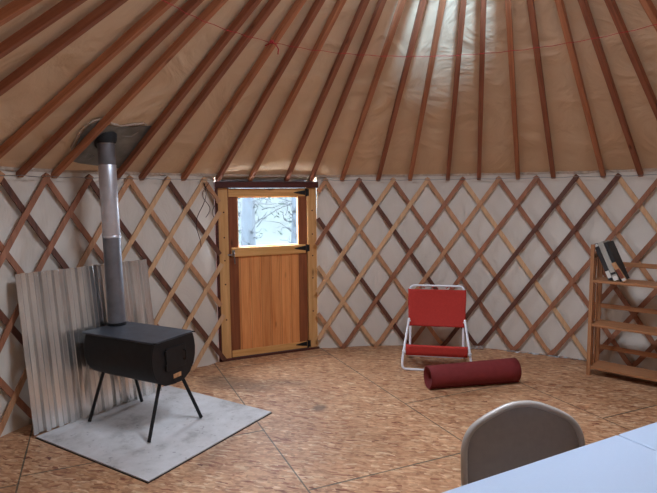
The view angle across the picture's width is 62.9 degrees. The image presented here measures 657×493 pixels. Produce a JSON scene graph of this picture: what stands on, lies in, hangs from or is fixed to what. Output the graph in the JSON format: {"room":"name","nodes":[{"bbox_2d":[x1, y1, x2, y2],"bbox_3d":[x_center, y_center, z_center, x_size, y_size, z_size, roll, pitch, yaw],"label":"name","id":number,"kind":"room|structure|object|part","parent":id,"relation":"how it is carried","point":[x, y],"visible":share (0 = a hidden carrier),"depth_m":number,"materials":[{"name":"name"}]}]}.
{"room":"traditional dwelling","nodes":[
{"label":"traditional dwelling","id":0,"kind":"room"},
{"bbox_2d":[0,168,218,436],"bbox_3d":[-1.946,0.427,3.184,0.927,1.900,4.528,0,6,10],"label":"wall","id":1,"kind":"structure","parent":0,"point":[27,250],"depth_m":4.46,"materials":[{"name":"fabric"}]},
{"bbox_2d":[0,171,226,435],"bbox_3d":[-1.934,0.426,3.541,0.700,1.858,3.908,1,6,17],"label":"lattice","id":2,"kind":"object","parent":1,"relation":"attached to","point":[9,323],"visible":0.69,"depth_m":4.54,"materials":[{"name":"brown wood"}]},
{"bbox_2d":[0,175,217,180],"bbox_3d":[-1.942,-0.467,3.437,0.662,0.014,3.831,1,6,17],"label":"cable","id":3,"kind":"object","parent":2,"relation":"attached to","point":[0,175],"visible":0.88,"depth_m":4.21,"materials":[{"name":"metal"}]},
{"bbox_2d":[196,182,215,243],"bbox_3d":[-1.160,-0.304,5.098,0.211,0.607,0.014,-5,7,-36],"label":"cord","id":4,"kind":"object","parent":2,"relation":"hanging from","point":[203,182],"visible":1,"depth_m":5.08,"materials":[{"name":"black plastic"}]},
{"bbox_2d":[214,178,314,181],"bbox_3d":[-0.655,-0.710,5.515,1.110,0.094,0.008,-3,6,-24],"label":"wall","id":5,"kind":"structure","parent":0,"point":[254,178],"depth_m":5.54,"materials":[{"name":"fabric"}]},
{"bbox_2d":[214,182,319,361],"bbox_3d":[-0.616,0.237,5.565,1.095,1.800,0.111,-3,6,-24],"label":"door","id":6,"kind":"structure","parent":5,"relation":"in","point":[267,294],"depth_m":5.57,"materials":[{"name":"brown wood"}]},
{"bbox_2d":[216,179,312,181],"bbox_3d":[-0.638,-0.674,5.503,1.031,0.026,0.027,-3,6,-24],"label":"strip","id":7,"kind":"object","parent":6,"relation":"on","point":[223,180],"visible":0.9,"depth_m":5.49,"materials":[{"name":"brown wood"}]},
{"bbox_3d":[-0.624,-0.551,5.490,0.817,0.081,0.022,-3,6,-24],"label":"rail","id":8,"kind":"part","parent":6,"relation":"part of","materials":[{"name":"brown wood"}]},
{"bbox_3d":[-0.611,0.042,5.550,0.800,0.092,0.022,-3,6,-24],"label":"rail","id":9,"kind":"part","parent":6,"relation":"part of","materials":[{"name":"brown wood"}]},
{"bbox_3d":[-0.614,0.569,5.622,0.650,1.070,0.024,-3,6,-24],"label":"plank panel","id":10,"kind":"part","parent":6,"relation":"part of","materials":[{"name":"brown wood"}]},
{"bbox_3d":[-0.601,1.077,5.649,0.836,0.068,0.022,-3,6,-24],"label":"rail","id":11,"kind":"part","parent":6,"relation":"part of","materials":[{"name":"brown wood"}]},
{"bbox_2d":[0,166,656,176],"bbox_3d":[0.398,-0.571,3.652,6.334,0.055,4.146,-2,6,-17],"label":"trim","id":12,"kind":"structure","parent":5,"relation":"attached to","point":[1,167],"depth_m":5.31,"materials":[{"name":"white fabric"}]},
{"bbox_2d":[0,0,656,180],"bbox_3d":[0.714,-1.257,2.536,6.530,1.712,6.530,-4,6,-29],"label":"ceiling","id":13,"kind":"structure","parent":0,"point":[572,147],"depth_m":4.25,"materials":[{"name":"fabric"}]},
{"bbox_2d":[0,0,42,26],"bbox_3d":[-1.177,-1.210,2.402,2.599,1.683,0.041,-1,6,-7],"label":"rafter","id":14,"kind":"object","parent":13,"relation":"attached to","point":[14,8],"visible":1,"depth_m":2.37,"materials":[{"name":"brown wood"}]},
{"bbox_2d":[0,0,86,58],"bbox_3d":[-1.180,-1.229,2.597,2.602,1.683,0.041,-1,5,-1],"label":"rafter","id":15,"kind":"object","parent":13,"relation":"attached to","point":[63,7],"visible":1,"depth_m":2.59,"materials":[{"name":"brown wood"}]},
{"bbox_2d":[0,0,127,95],"bbox_3d":[-1.161,-1.249,2.808,2.602,1.683,0.041,0,5,5],"label":"rafter","id":16,"kind":"object","parent":13,"relation":"attached to","point":[106,8],"visible":1,"depth_m":2.83,"materials":[{"name":"brown wood"}]},
{"bbox_2d":[0,0,177,158],"bbox_3d":[-1.092,-1.279,3.113,2.598,1.683,0.040,1,6,16],"label":"rafter","id":17,"kind":"object","parent":13,"relation":"attached to","point":[161,7],"visible":1,"depth_m":3.22,"materials":[{"name":"brown wood"}]},
{"bbox_2d":[16,0,203,176],"bbox_3d":[-1.028,-1.296,3.285,2.597,1.683,0.040,2,6,21],"label":"rafter","id":18,"kind":"object","parent":13,"relation":"attached to","point":[189,6],"visible":0.92,"depth_m":3.43,"materials":[{"name":"brown wood"}]},
{"bbox_2d":[70,118,150,167],"bbox_3d":[-1.689,-0.778,4.101,0.490,0.329,0.595,3,6,33],"label":"flashing","id":19,"kind":"object","parent":13,"relation":"attached to","point":[125,139],"visible":0.77,"depth_m":4.08,"materials":[{"name":"metal"}]},
{"bbox_2d":[51,0,227,177],"bbox_3d":[-0.950,-1.312,3.443,2.600,1.683,0.041,2,6,26],"label":"rafter","id":20,"kind":"object","parent":13,"relation":"attached to","point":[214,6],"visible":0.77,"depth_m":3.59,"materials":[{"name":"brown wood"}]},
{"bbox_2d":[117,0,261,179],"bbox_3d":[-0.786,-1.337,3.695,2.595,1.682,0.040,4,7,37],"label":"rafter","id":21,"kind":"object","parent":13,"relation":"attached to","point":[251,5],"visible":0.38,"depth_m":3.83,"materials":[{"name":"brown wood"}]},
{"bbox_2d":[138,0,280,179],"bbox_3d":[-0.685,-1.349,3.813,2.598,1.683,0.040,4,7,40],"label":"rafter","id":22,"kind":"object","parent":13,"relation":"attached to","point":[270,5],"visible":0.9,"depth_m":3.94,"materials":[{"name":"brown wood"}]},
{"bbox_2d":[181,0,306,180],"bbox_3d":[-0.509,-1.367,3.981,0.040,1.683,2.597,-5,7,-42],"label":"rafter","id":23,"kind":"object","parent":13,"relation":"attached to","point":[296,7],"visible":0.95,"depth_m":4.10,"materials":[{"name":"brown wood"}]},
{"bbox_2d":[215,0,324,180],"bbox_3d":[-0.352,-1.380,4.100,0.040,1.682,2.595,-4,7,-35],"label":"rafter","id":24,"kind":"object","parent":13,"relation":"attached to","point":[315,8],"visible":0.98,"depth_m":4.19,"materials":[{"name":"brown wood"}]},
{"bbox_2d":[248,0,346,180],"bbox_3d":[-0.173,-1.391,4.207,0.040,1.683,2.596,-4,6,-29],"label":"rafter","id":25,"kind":"object","parent":13,"relation":"attached to","point":[339,4],"visible":1,"depth_m":4.27,"materials":[{"name":"brown wood"}]},
{"bbox_2d":[284,0,369,180],"bbox_3d":[0.042,-1.403,4.303,0.040,1.683,2.597,-3,6,-22],"label":"rafter","id":26,"kind":"object","parent":13,"relation":"attached to","point":[363,4],"visible":1,"depth_m":4.36,"materials":[{"name":"brown wood"}]},
{"bbox_2d":[309,0,386,180],"bbox_3d":[0.201,-1.409,4.355,0.041,1.683,2.598,-2,6,-18],"label":"rafter","id":27,"kind":"object","parent":13,"relation":"attached to","point":[380,5],"visible":1,"depth_m":4.39,"materials":[{"name":"brown wood"}]},
{"bbox_2d":[163,0,656,56],"bbox_3d":[0.521,-1.344,3.144,3.334,0.098,2.050,-2,6,-17],"label":"string","id":28,"kind":"object","parent":27,"relation":"attached to","point":[271,41],"visible":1,"depth_m":3.78,"materials":[{"name":"fabric"}]},
{"bbox_2d":[340,0,406,179],"bbox_3d":[0.401,-1.415,4.399,0.041,1.683,2.599,-2,6,-12],"label":"rafter","id":29,"kind":"object","parent":13,"relation":"attached to","point":[401,3],"visible":0.92,"depth_m":4.42,"materials":[{"name":"brown wood"}]},
{"bbox_2d":[376,0,426,180],"bbox_3d":[0.625,-1.419,4.423,0.040,1.683,2.597,-1,5,-4],"label":"rafter","id":30,"kind":"object","parent":13,"relation":"attached to","point":[422,3],"visible":0.98,"depth_m":4.45,"materials":[{"name":"brown wood"}]},
{"bbox_2d":[408,0,445,180],"bbox_3d":[0.829,-1.421,4.421,0.040,1.683,2.597,0,5,2],"label":"rafter","id":31,"kind":"object","parent":13,"relation":"attached to","point":[442,3],"visible":0.97,"depth_m":4.45,"materials":[{"name":"brown wood"}]},
{"bbox_2d":[446,0,466,179],"bbox_3d":[1.052,-1.420,4.395,0.040,1.682,2.595,0,6,10],"label":"rafter","id":32,"kind":"object","parent":13,"relation":"attached to","point":[462,11],"visible":1,"depth_m":4.43,"materials":[{"name":"brown wood"}]},
{"bbox_2d":[477,0,486,179],"bbox_3d":[1.241,-1.418,4.351,0.040,1.682,2.596,1,6,15],"label":"rafter","id":33,"kind":"object","parent":13,"relation":"attached to","point":[483,2],"visible":0.9,"depth_m":4.40,"materials":[{"name":"brown wood"}]},
{"bbox_2d":[505,0,519,177],"bbox_3d":[1.459,-1.412,4.273,0.040,1.682,2.596,2,6,22],"label":"rafter","id":34,"kind":"object","parent":13,"relation":"attached to","point":[508,4],"visible":0.95,"depth_m":4.34,"materials":[{"name":"brown wood"}]},
{"bbox_2d":[526,0,555,178],"bbox_3d":[1.639,-1.405,4.184,0.040,1.682,2.595,2,6,28],"label":"rafter","id":35,"kind":"object","parent":13,"relation":"attached to","point":[530,3],"visible":0.92,"depth_m":4.28,"materials":[{"name":"brown wood"}]},
{"bbox_2d":[555,0,605,176],"bbox_3d":[1.853,-1.394,4.046,0.040,1.682,2.595,4,7,37],"label":"rafter","id":36,"kind":"object","parent":13,"relation":"attached to","point":[560,6],"visible":0.95,"depth_m":4.16,"materials":[{"name":"brown wood"}]},
{"bbox_2d":[578,0,643,176],"bbox_3d":[1.997,-1.384,3.926,0.040,1.682,2.595,5,7,43],"label":"rafter","id":37,"kind":"object","parent":13,"relation":"attached to","point":[584,6],"visible":0.95,"depth_m":4.06,"materials":[{"name":"brown wood"}]},
{"bbox_2d":[604,0,656,119],"bbox_3d":[2.138,-1.371,3.783,2.595,1.682,0.040,-5,7,-41],"label":"rafter","id":38,"kind":"object","parent":13,"relation":"attached to","point":[613,9],"visible":1,"depth_m":3.76,"materials":[{"name":"brown wood"}]},
{"bbox_2d":[639,0,656,31],"bbox_3d":[2.285,-1.354,3.593,2.595,1.682,0.040,-4,7,-33],"label":"rafter","id":39,"kind":"object","parent":13,"relation":"attached to","point":[648,6],"visible":1,"depth_m":3.41,"materials":[{"name":"brown wood"}]},
{"bbox_2d":[0,345,656,492],"bbox_3d":[0.737,1.425,2.792,6.714,0.060,6.714,1,6,15],"label":"floor","id":40,"kind":"structure","parent":0,"point":[347,419],"depth_m":3.94,"materials":[{"name":"brown wood"}]},
{"bbox_2d":[35,386,271,483],"bbox_3d":[-1.234,1.298,3.924,1.160,0.012,1.180,3,6,31],"label":"hearth pad","id":41,"kind":"object","parent":40,"relation":"on","point":[115,439],"visible":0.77,"depth_m":3.78,"materials":[{"name":"grey stone"}]},
{"bbox_2d":[15,265,112,435],"bbox_3d":[-1.932,0.730,3.970,0.178,1.120,0.599,4,7,39],"label":"sheet","id":42,"kind":"object","parent":41,"relation":"on","point":[56,306],"visible":0.93,"depth_m":3.93,"materials":[{"name":"silver metal"}]},
{"bbox_2d":[96,259,161,405],"bbox_3d":[-1.629,0.688,4.392,0.179,1.120,0.482,4,7,39],"label":"sheet","id":43,"kind":"object","parent":41,"relation":"on","point":[137,295],"visible":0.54,"depth_m":4.44,"materials":[{"name":"silver metal"}]},
{"bbox_2d":[82,321,202,441],"bbox_3d":[-1.390,0.944,3.960,0.778,0.687,0.532,2,6,27],"label":"wood stove","id":44,"kind":"object","parent":41,"relation":"on","point":[160,355],"visible":0.92,"depth_m":3.81,"materials":[{"name":"black metal"}]},
{"bbox_3d":[-1.712,1.101,3.968,0.138,0.377,0.025,-3,6,-25],"label":"leg","id":45,"kind":"part","parent":44,"relation":"part of","materials":[{"name":"black metal"}]},
{"bbox_2d":[97,142,125,323],"bbox_3d":[-1.651,-0.149,4.083,0.140,1.467,0.138,0,5,15],"label":"stovepipe","id":46,"kind":"object","parent":44,"relation":"on","point":[111,234],"visible":0.94,"depth_m":4.04,"materials":[{"name":"silver metal"}]},
{"bbox_3d":[-1.402,0.627,3.940,0.722,0.013,0.392,2,6,27],"label":"plate","id":47,"kind":"part","parent":44,"relation":"part of","materials":[{"name":"black metal"}]},
{"bbox_3d":[-1.520,1.071,4.259,0.024,0.378,0.153,0,6,10],"label":"leg","id":48,"kind":"part","parent":44,"relation":"part of","materials":[{"name":"black metal"}]},
{"bbox_3d":[-1.191,1.131,3.676,0.024,0.365,0.188,1,6,13],"label":"leg","id":49,"kind":"part","parent":44,"relation":"part of","materials":[{"name":"black metal"}]},
{"bbox_3d":[-1.077,0.780,3.791,0.010,0.160,0.190,2,6,27],"label":"fire door","id":50,"kind":"part","parent":44,"relation":"part of","materials":[{"name":"black metal"}]},
{"bbox_3d":[-1.013,1.102,3.964,0.163,0.364,0.025,-4,6,-29],"label":"leg","id":51,"kind":"part","parent":44,"relation":"part of","materials":[{"name":"black metal"}]},
{"bbox_2d":[401,284,471,370],"bbox_3d":[1.053,0.782,5.234,0.659,0.748,0.492,1,6,11],"label":"beach chair","id":52,"kind":"object","parent":40,"relation":"on","point":[426,307],"visible":0.87,"depth_m":5.36,"materials":[{"name":"red fabric"}]},
{"bbox_3d":[1.058,1.061,5.275,0.603,0.184,0.445,1,6,11],"label":"leg frame","id":53,"kind":"part","parent":52,"relation":"part of","materials":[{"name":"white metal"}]},
{"bbox_3d":[1.044,0.947,5.194,0.659,0.427,0.379,1,6,11],"label":"leg frame","id":54,"kind":"part","parent":52,"relation":"part of","materials":[{"name":"white metal"}]},
{"bbox_3d":[1.041,0.975,5.182,0.568,0.122,0.335,1,6,11],"label":"seat","id":55,"kind":"part","parent":52,"relation":"part of","materials":[{"name":"red fabric"}]},
{"bbox_3d":[1.085,0.613,5.384,0.575,0.356,0.137,1,6,11],"label":"backrest","id":56,"kind":"part","parent":52,"relation":"part of","materials":[{"name":"red fabric"}]},
{"bbox_3d":[1.082,0.709,5.375,0.555,0.632,0.192,1,6,11],"label":"frame","id":57,"kind":"part","parent":52,"relation":"part of","materials":[{"name":"white metal"}]},
{"bbox_2d":[424,358,521,388],"bbox_3d":[1.254,1.103,4.686,0.824,0.212,0.213,-2,6,-11],"label":"rolled mat","id":58,"kind":"object","parent":40,"relation":"on","point":[505,370],"visible":1,"depth_m":4.62,"materials":[{"name":"red fabric"}]},
{"bbox_2d":[470,345,483,348],"bbox_3d":[1.590,1.078,5.750,0.140,0.046,0.020,1,6,15],"label":"strip","id":59,"kind":"object","parent":40,"relation":"on","point":[471,346],"visible":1,"depth_m":5.75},
{"bbox_2d":[461,400,584,485],"bbox_3d":[0.824,1.055,2.024,0.551,0.820,0.541,-1,6,-10],"label":"folding chair","id":60,"kind":"object","parent":40,"relation":"on","point":[515,434],"visible":0.82,"depth_m":2.18,"materials":[{"name":"metal"}]},
{"bbox_2d":[504,350,586,360],"bbox_3d":[2.213,1.112,5.498,0.808,0.023,0.042,2,6,28],"label":"strip","id":61,"kind":"object","parent":40,"relation":"on","point":[534,353],"visible":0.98,"depth_m":5.54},
{"bbox_2d":[442,422,656,492],"bbox_3d":[1.283,1.112,1.757,1.830,0.729,0.760,-3,6,-27],"label":"folding table","id":62,"kind":"object","parent":40,"relation":"on","point":[626,462],"visible":1,"depth_m":1.78,"materials":[{"name":"plastic"}]},
{"bbox_2d":[586,244,656,381],"bbox_3d":[2.729,0.592,4.706,0.772,1.200,0.270,5,7,43],"label":"bookshelf","id":63,"kind":"object","parent":40,"relation":"on","point":[596,280],"visible":0.8,"depth_m":4.85,"materials":[{"name":"brown wood"}]},
{"bbox_3d":[2.375,0.579,4.869,0.032,1.200,0.022,5,7,43],"label":"post","id":64,"kind":"part","parent":63,"relation":"part of","materials":[{"name":"brown wood"}]},
{"bbox_3d":[2.545,0.560,5.048,0.032,1.200,0.022,5,7,43],"label":"post","id":65,"kind":"part","parent":63,"relation":"part of","materials":[{"name":"brown wood"}]},
{"bbox_2d":[595,243,612,279],"bbox_3d":[2.510,0.129,4.857,0.173,0.330,0.191,5,7,43],"label":"book","id":66,"kind":"object","parent":63,"relation":"on","point":[597,248],"visible":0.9,"depth_m":4.79,"materials":[{"name":"black paper"}]},
{"bbox_2d":[598,240,618,280],"bbox_3d":[2.544,0.122,4.831,0.187,0.347,0.201,5,7,43],"label":"book","id":67,"kind":"object","parent":63,"relation":"on","point":[614,275],"visible":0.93,"depth_m":4.76,"materials":[{"name":"grey paper"}]},
{"bbox_2d":[604,241,629,281],"bbox_3d":[2.576,0.127,4.802,0.175,0.343,0.190,5,7,43],"label":"book","id":68,"kind":"object","parent":63,"relation":"on","point":[610,246],"visible":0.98,"depth_m":4.78,"materials":[{"name":"black paper"}]},
{"bbox_2d":[612,262,626,281],"bbox_3d":[2.538,0.223,4.689,0.129,0.174,0.021,5,7,43],"label":"book","id":69,"kind":"object","parent":63,"relation":"on","point":[616,267],"visible":1,"depth_m":4.68,"materials":[{"name":"brown paper"}]},
{"bbox_3d":[2.726,1.114,4.748,0.707,0.022,0.248,5,7,43],"label":"shelf","id":70,"kind":"part","parent":63,"relation":"part of","materials":[{"name":"brown wood"}]},
{"bbox_3d":[2.723,0.723,4.710,0.707,0.022,0.248,5,7,43],"label":"shelf","id":71,"kind":"part","parent":63,"relation":"part of","materials":[{"name":"brown wood"}]},
{"bbox_3d":[2.719,0.323,4.672,0.707,0.022,0.248,5,7,43],"label":"shelf","id":72,"kind":"part","parent":63,"relation":"part of","materials":[{"name":"brown wood"}]},
{"bbox_3d":[2.817,0.962,4.831,0.707,0.042,0.016,5,7,43],"label":"rail","id":73,"kind":"part","parent":63,"relation":"part of","materials":[{"name":"brown wood"}]},
{"bbox_3d":[2.813,0.571,4.794,0.707,0.042,0.016,5,7,43],"label":"rail","id":74,"kind":"part","parent":63,"relation":"part of","materials":[{"name":"brown wood"}]},
{"bbox_3d":[2.810,0.172,4.756,0.707,0.042,0.016,5,7,43],"label":"rail","id":75,"kind":"part","parent":63,"relation":"part of","materials":[{"name":"brown wood"}]},
{"bbox_2d":[316,169,656,370],"bbox_3d":[2.278,0.244,4.709,5.102,1.900,1.271,4,7,38],"label":"wall","id":76,"kind":"structure","parent":0,"point":[637,231],"depth_m":5.69,"materials":[{"name":"fabric"}]},
{"bbox_2d":[315,173,656,366],"bbox_3d":[2.237,0.279,4.695,5.020,1.858,1.271,4,7,37],"label":"lattice","id":77,"kind":"object","parent":76,"relation":"attached to","point":[595,202],"visible":0.84,"depth_m":5.65,"materials":[{"name":"brown wood"}]},
{"bbox_2d":[321,174,656,180],"bbox_3d":[2.248,-0.615,4.599,4.933,0.014,1.214,4,7,37],"label":"cable","id":78,"kind":"object","parent":77,"relation":"attached to","point":[648,174],"visible":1,"depth_m":5.52,"materials":[{"name":"metal"}]},
{"label":"outside","id":79,"kind":"structure","parent":0,"visible":0},
{"bbox_2d":[237,188,316,247],"bbox_3d":[-5.122,-3.130,15.877,26.008,7.547,22.007,-3,6,-23],"label":"hillside","id":80,"kind":"structure","parent":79,"point":[268,238],"depth_m":13.91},
{"bbox_2d":[238,188,265,245],"bbox_3d":[-1.605,-2.473,10.575,0.878,7.018,0.877,1,6,15],"label":"bare tree","id":81,"kind":"object","parent":80,"relation":"on","point":[248,233],"visible":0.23,"depth_m":10.63,"materials":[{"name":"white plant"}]},
{"bbox_2d":[238,181,316,234],"bbox_3d":[-1.744,-3.134,15.713,10.492,5.584,7.078,-3,6,-24],"label":"brush","id":82,"kind":"object","parent":80,"relation":"on","point":[257,199],"visible":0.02,"depth_m":13.53,"materials":[{"name":"white plant"}]},
{"bbox_2d":[277,197,296,243],"bbox_3d":[-0.776,-2.533,10.888,0.810,7.048,0.880,-1,5,-2],"label":"bare tree","id":83,"kind":"object","parent":80,"relation":"on","point":[293,229],"visible":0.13,"depth_m":11.03,"materials":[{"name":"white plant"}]}
]}

